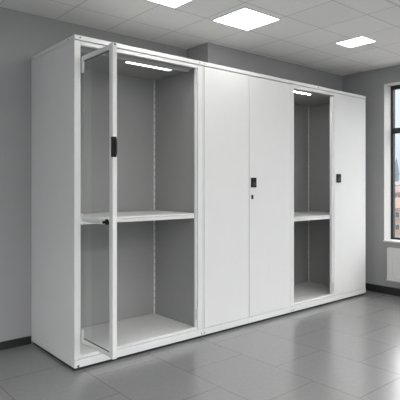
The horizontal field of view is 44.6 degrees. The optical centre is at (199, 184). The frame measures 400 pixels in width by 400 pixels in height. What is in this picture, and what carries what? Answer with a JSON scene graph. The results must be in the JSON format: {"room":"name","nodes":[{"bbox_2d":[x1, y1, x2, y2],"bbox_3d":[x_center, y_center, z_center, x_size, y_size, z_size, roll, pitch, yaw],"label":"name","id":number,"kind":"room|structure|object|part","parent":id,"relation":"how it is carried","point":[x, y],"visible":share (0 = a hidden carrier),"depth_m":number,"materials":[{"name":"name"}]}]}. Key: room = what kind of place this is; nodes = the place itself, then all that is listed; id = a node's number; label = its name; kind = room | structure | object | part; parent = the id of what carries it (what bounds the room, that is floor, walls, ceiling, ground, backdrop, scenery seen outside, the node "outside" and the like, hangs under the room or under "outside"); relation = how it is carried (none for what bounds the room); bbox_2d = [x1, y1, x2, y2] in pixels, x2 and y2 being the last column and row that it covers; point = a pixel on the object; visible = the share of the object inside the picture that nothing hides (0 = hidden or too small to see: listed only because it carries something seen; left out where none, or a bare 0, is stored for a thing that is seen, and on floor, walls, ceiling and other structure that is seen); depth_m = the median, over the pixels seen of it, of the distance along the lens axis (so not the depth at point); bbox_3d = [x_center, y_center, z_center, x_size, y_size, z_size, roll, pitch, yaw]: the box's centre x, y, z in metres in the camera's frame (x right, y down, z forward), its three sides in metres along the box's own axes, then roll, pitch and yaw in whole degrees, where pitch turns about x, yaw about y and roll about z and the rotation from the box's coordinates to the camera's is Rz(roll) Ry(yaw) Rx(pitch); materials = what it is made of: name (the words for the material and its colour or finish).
{"room":"office storage room","nodes":[
{"label":"office storage room","id":0,"kind":"room"},
{"bbox_2d":[0,7,186,342],"bbox_3d":[-1.274,-0.105,3.900,7.730,2.650,0.200,0,0,-40],"label":"wall","id":1,"kind":"structure","parent":0,"point":[23,36],"depth_m":3.69,"materials":[{"name":"grey paint"}]},
{"bbox_2d":[0,336,30,349],"bbox_3d":[-2.671,1.190,2.584,3.597,0.060,0.012,0,0,-40],"label":"baseboard","id":2,"kind":"structure","parent":1,"relation":"attached to","point":[22,341],"depth_m":3.66,"materials":[{"name":"black"}]},
{"bbox_2d":[0,290,399,399],"bbox_3d":[1.084,1.270,1.217,7.580,0.100,6.942,0,0,-40],"label":"floor","id":3,"kind":"structure","parent":0,"point":[347,349],"depth_m":3.29,"materials":[{"name":"tile"}]},
{"bbox_2d":[31,34,202,370],"bbox_3d":[-0.499,0.120,3.654,1.102,2.200,1.162,0,0,-40],"label":"storage cabinet","id":4,"kind":"object","parent":3,"relation":"on","point":[117,129],"visible":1,"depth_m":3.87,"materials":[{"name":"white metal"}]},
{"bbox_3d":[-1.053,0.101,3.469,0.012,2.094,0.732,0,0,-40],"label":"panel","id":5,"kind":"part","parent":4,"relation":"part of","materials":[{"name":"white metal"}]},
{"bbox_3d":[-0.652,-0.829,3.079,0.024,0.030,0.366,0,0,-40],"label":"rail","id":6,"kind":"part","parent":4,"relation":"part of","materials":[{"name":"white metal"}]},
{"bbox_3d":[-0.652,0.229,3.079,0.024,0.030,0.366,0,0,-40],"label":"rail","id":7,"kind":"part","parent":4,"relation":"part of","materials":[{"name":"white metal"}]},
{"bbox_3d":[-0.652,1.027,3.079,0.024,0.022,0.366,0,0,-40],"label":"rail","id":8,"kind":"part","parent":4,"relation":"part of","materials":[{"name":"white metal"}]},
{"bbox_3d":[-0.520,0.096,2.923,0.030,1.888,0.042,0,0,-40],"label":"glazed door","id":9,"kind":"part","parent":4,"relation":"part of","materials":[{"name":"white metal"}]},
{"bbox_3d":[-0.513,-0.225,2.908,0.031,0.122,0.017,0,0,-40],"label":"handle","id":10,"kind":"part","parent":4,"relation":"part of","materials":[{"name":"black plastic"}]},
{"bbox_3d":[-0.634,-0.965,3.816,1.100,0.030,0.740,0,0,-40],"label":"panel","id":11,"kind":"part","parent":4,"relation":"part of","materials":[{"name":"white metal"}]},
{"bbox_3d":[-0.464,-0.913,3.596,0.964,0.031,0.025,0,0,-40],"label":"rail","id":12,"kind":"part","parent":4,"relation":"part of","materials":[{"name":"white metal"}]},
{"bbox_2d":[81,210,193,220],"bbox_3d":[-0.607,0.234,3.792,1.050,0.012,0.592,0,0,-40],"label":"shelf","id":13,"kind":"object","parent":4,"relation":"attached to","point":[131,215],"depth_m":3.77,"materials":[{"name":"white metal"}]},
{"bbox_3d":[-0.615,-0.939,3.792,1.074,0.018,0.610,0,0,-40],"label":"ceiling panel","id":14,"kind":"part","parent":4,"relation":"part of","materials":[{"name":"grey metal"}]},
{"bbox_3d":[-0.413,1.136,3.549,1.004,0.020,0.026,0,0,-40],"label":"sill rail","id":15,"kind":"part","parent":4,"relation":"part of","materials":[{"name":"white metal"}]},
{"bbox_3d":[-0.411,-0.933,3.547,1.004,0.026,0.028,0,0,-40],"label":"header rail","id":16,"kind":"part","parent":4,"relation":"part of","materials":[{"name":"white metal"}]},
{"bbox_2d":[121,60,171,70],"bbox_3d":[-0.384,-0.922,3.751,0.460,0.016,0.084,0,0,-40],"label":"strip light","id":17,"kind":"object","parent":4,"relation":"attached to","point":[129,62],"depth_m":3.72,"materials":[{"name":"white plastic"}]},
{"bbox_3d":[-0.408,0.116,4.357,0.012,2.088,0.011,0,0,-40],"label":"slotted rail","id":18,"kind":"part","parent":4,"relation":"part of","materials":[{"name":"grey metal"}]},
{"bbox_2d":[201,62,291,336],"bbox_3d":[0.214,0.120,4.521,1.104,2.200,0.754,0,0,-40],"label":"storage cabinet","id":19,"kind":"object","parent":3,"relation":"on","point":[247,116],"visible":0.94,"depth_m":4.21,"materials":[{"name":"white metal"}]},
{"bbox_3d":[0.222,0.102,4.071,0.508,2.090,0.022,0,0,-40],"label":"door","id":20,"kind":"part","parent":19,"relation":"part of","materials":[{"name":"white metal"}]},
{"bbox_3d":[0.209,-0.965,4.527,1.104,0.030,0.740,0,0,-40],"label":"panel","id":21,"kind":"part","parent":19,"relation":"part of","materials":[{"name":"white metal"}]},
{"bbox_3d":[0.469,-0.018,4.255,0.060,0.084,0.014,0,0,-40],"label":"handle","id":22,"kind":"part","parent":19,"relation":"part of","materials":[{"name":"black plastic"}]},
{"bbox_3d":[0.633,0.102,4.417,0.552,2.090,0.022,0,0,-40],"label":"door","id":23,"kind":"part","parent":19,"relation":"part of","materials":[{"name":"white metal"}]},
{"bbox_2d":[290,81,365,312],"bbox_3d":[1.122,0.120,5.286,1.270,2.200,0.754,0,0,-40],"label":"storage cabinet","id":24,"kind":"object","parent":3,"relation":"on","point":[328,125],"visible":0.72,"depth_m":5.33,"materials":[{"name":"white metal"}]},
{"bbox_2d":[294,89,312,94],"bbox_3d":[0.977,-0.922,4.829,0.410,0.016,0.042,0,0,-40],"label":"strip light","id":25,"kind":"object","parent":24,"relation":"attached to","point":[295,90],"depth_m":4.84,"materials":[{"name":"white plastic"}]},
{"bbox_3d":[1.289,0.116,5.786,0.012,2.088,0.011,0,0,-40],"label":"slotted rail","id":26,"kind":"part","parent":24,"relation":"part of","materials":[{"name":"grey metal"}]},
{"bbox_2d":[294,211,329,218],"bbox_3d":[1.085,0.321,5.217,1.062,0.012,0.592,0,0,-40],"label":"shelf","id":27,"kind":"object","parent":24,"relation":"attached to","point":[297,214],"depth_m":5.14,"materials":[{"name":"white metal"}]},
{"bbox_3d":[1.138,-0.939,5.268,1.244,0.018,0.610,0,0,-40],"label":"ceiling panel","id":28,"kind":"part","parent":24,"relation":"part of","materials":[{"name":"grey metal"}]},
{"bbox_3d":[1.334,1.136,5.020,1.191,0.020,0.026,0,0,-40],"label":"sill rail","id":29,"kind":"part","parent":24,"relation":"part of","materials":[{"name":"white metal"}]},
{"bbox_3d":[1.336,-0.933,5.018,1.191,0.026,0.028,0,0,-40],"label":"header rail","id":30,"kind":"part","parent":24,"relation":"part of","materials":[{"name":"white metal"}]},
{"bbox_3d":[1.118,-0.965,5.292,1.270,0.030,0.740,0,0,-40],"label":"panel","id":31,"kind":"part","parent":24,"relation":"part of","materials":[{"name":"white metal"}]},
{"bbox_3d":[1.360,0.108,5.042,0.026,2.034,0.030,0,0,-40],"label":"post","id":32,"kind":"part","parent":24,"relation":"part of","materials":[{"name":"white metal"}]},
{"bbox_3d":[1.443,-0.066,5.075,0.070,0.088,0.014,0,0,-40],"label":"handle","id":33,"kind":"part","parent":24,"relation":"part of","materials":[{"name":"black plastic"}]},
{"bbox_3d":[1.586,0.102,5.220,0.546,2.090,0.022,0,0,-40],"label":"door","id":34,"kind":"part","parent":24,"relation":"part of","materials":[{"name":"white metal"}]},
{"bbox_2d":[0,0,399,75],"bbox_3d":[0.969,-1.370,1.120,7.280,0.120,6.942,0,0,-40],"label":"ceiling","id":35,"kind":"structure","parent":0,"point":[307,32],"depth_m":3.99,"materials":[{"name":"tile"}]},
{"bbox_2d":[147,0,191,7],"bbox_3d":[-0.214,-1.307,3.309,0.436,0.006,0.431,0,0,-40],"label":"recessed light","id":36,"kind":"object","parent":35,"relation":"in","point":[170,3],"visible":1,"depth_m":3.50,"materials":[{"name":"white plastic"}]},
{"bbox_2d":[211,7,280,30],"bbox_3d":[0.366,-1.307,3.870,0.406,0.006,0.371,0,0,-40],"label":"recessed light","id":37,"kind":"object","parent":35,"relation":"in","point":[245,18],"visible":1,"depth_m":3.86,"materials":[{"name":"white plastic"}]},
{"bbox_2d":[335,36,376,47],"bbox_3d":[1.429,-1.307,4.476,0.244,0.006,0.283,0,0,-40],"label":"recessed light","id":38,"kind":"object","parent":35,"relation":"in","point":[361,40],"visible":1,"depth_m":4.46,"materials":[{"name":"white plastic"}]},
{"bbox_2d":[187,43,342,90],"bbox_3d":[0.795,-1.152,5.308,2.150,0.315,0.312,0,0,-40],"label":"wall","id":39,"kind":"structure","parent":0,"point":[207,52],"depth_m":4.97,"materials":[{"name":"grey paint"}]},
{"bbox_2d":[343,65,399,288],"bbox_3d":[3.843,-0.105,3.541,0.235,2.650,6.942,0,0,-40],"label":"wall","id":40,"kind":"structure","parent":0,"point":[370,84],"depth_m":5.55,"materials":[{"name":"grey paint"}]},
{"bbox_2d":[365,283,399,295],"bbox_3d":[3.753,1.178,3.457,0.012,0.085,6.930,0,0,-40],"label":"baseboard","id":41,"kind":"structure","parent":40,"relation":"attached to","point":[369,287],"depth_m":5.47,"materials":[{"name":"black"}]},
{"bbox_2d":[383,82,399,242],"bbox_3d":[2.666,-0.243,4.906,0.237,1.764,1.646,0,0,-40],"label":"window","id":42,"kind":"structure","parent":40,"relation":"in","point":[390,130],"depth_m":5.53,"materials":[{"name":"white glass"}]},
{"bbox_3d":[2.639,0.630,4.883,0.167,0.018,1.646,0,0,-40],"label":"sill","id":43,"kind":"part","parent":42,"relation":"part of","materials":[{"name":"white"}]},
{"bbox_3d":[2.730,-0.245,4.960,0.070,1.760,1.646,0,0,-40],"label":"frame","id":44,"kind":"part","parent":42,"relation":"part of","materials":[{"name":"black metal"}]},
{"bbox_3d":[2.452,-0.860,5.271,0.034,0.452,0.775,0,0,-40],"label":"sash","id":45,"kind":"part","parent":42,"relation":"part of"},
{"bbox_3d":[2.452,0.010,5.271,0.034,1.191,0.775,0,0,-40],"label":"sash","id":46,"kind":"part","parent":42,"relation":"part of","materials":[{"name":"black metal"}]},
{"bbox_2d":[386,247,399,282],"bbox_3d":[2.532,0.872,4.841,0.096,0.360,1.420,0,0,-40],"label":"radiator","id":47,"kind":"object","parent":40,"relation":"attached to","point":[393,254],"visible":1,"depth_m":5.29,"materials":[{"name":"white metal"}]},
{"label":"outside","id":48,"kind":"structure","parent":0,"visible":0},
{"bbox_3d":[124.200,16.320,186.937,412.000,0.200,520.000,0,0,-40],"label":"ground","id":49,"kind":"structure","parent":48,"visible":0},
{"bbox_2d":[395,158,398,180],"bbox_3d":[121.355,0.120,301.579,12.800,32.200,27.700,0,0,22],"label":"skyscraper","id":50,"kind":"structure","parent":49,"relation":"on","point":[396,161],"depth_m":289.15,"materials":[{"name":"stone"}]},
{"bbox_2d":[395,197,399,236],"bbox_3d":[43.974,9.370,115.292,17.700,13.700,14.700,0,0,22],"label":"house","id":51,"kind":"structure","parent":49,"relation":"on","point":[397,199],"depth_m":107.89,"materials":[{"name":"brick"}]},
{"bbox_2d":[395,186,399,196],"bbox_3d":[64.839,8.070,155.684,20.700,16.300,14.700,0,0,22],"label":"house","id":52,"kind":"structure","parent":49,"relation":"on","point":[397,188],"depth_m":150.49,"materials":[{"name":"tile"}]}
]}

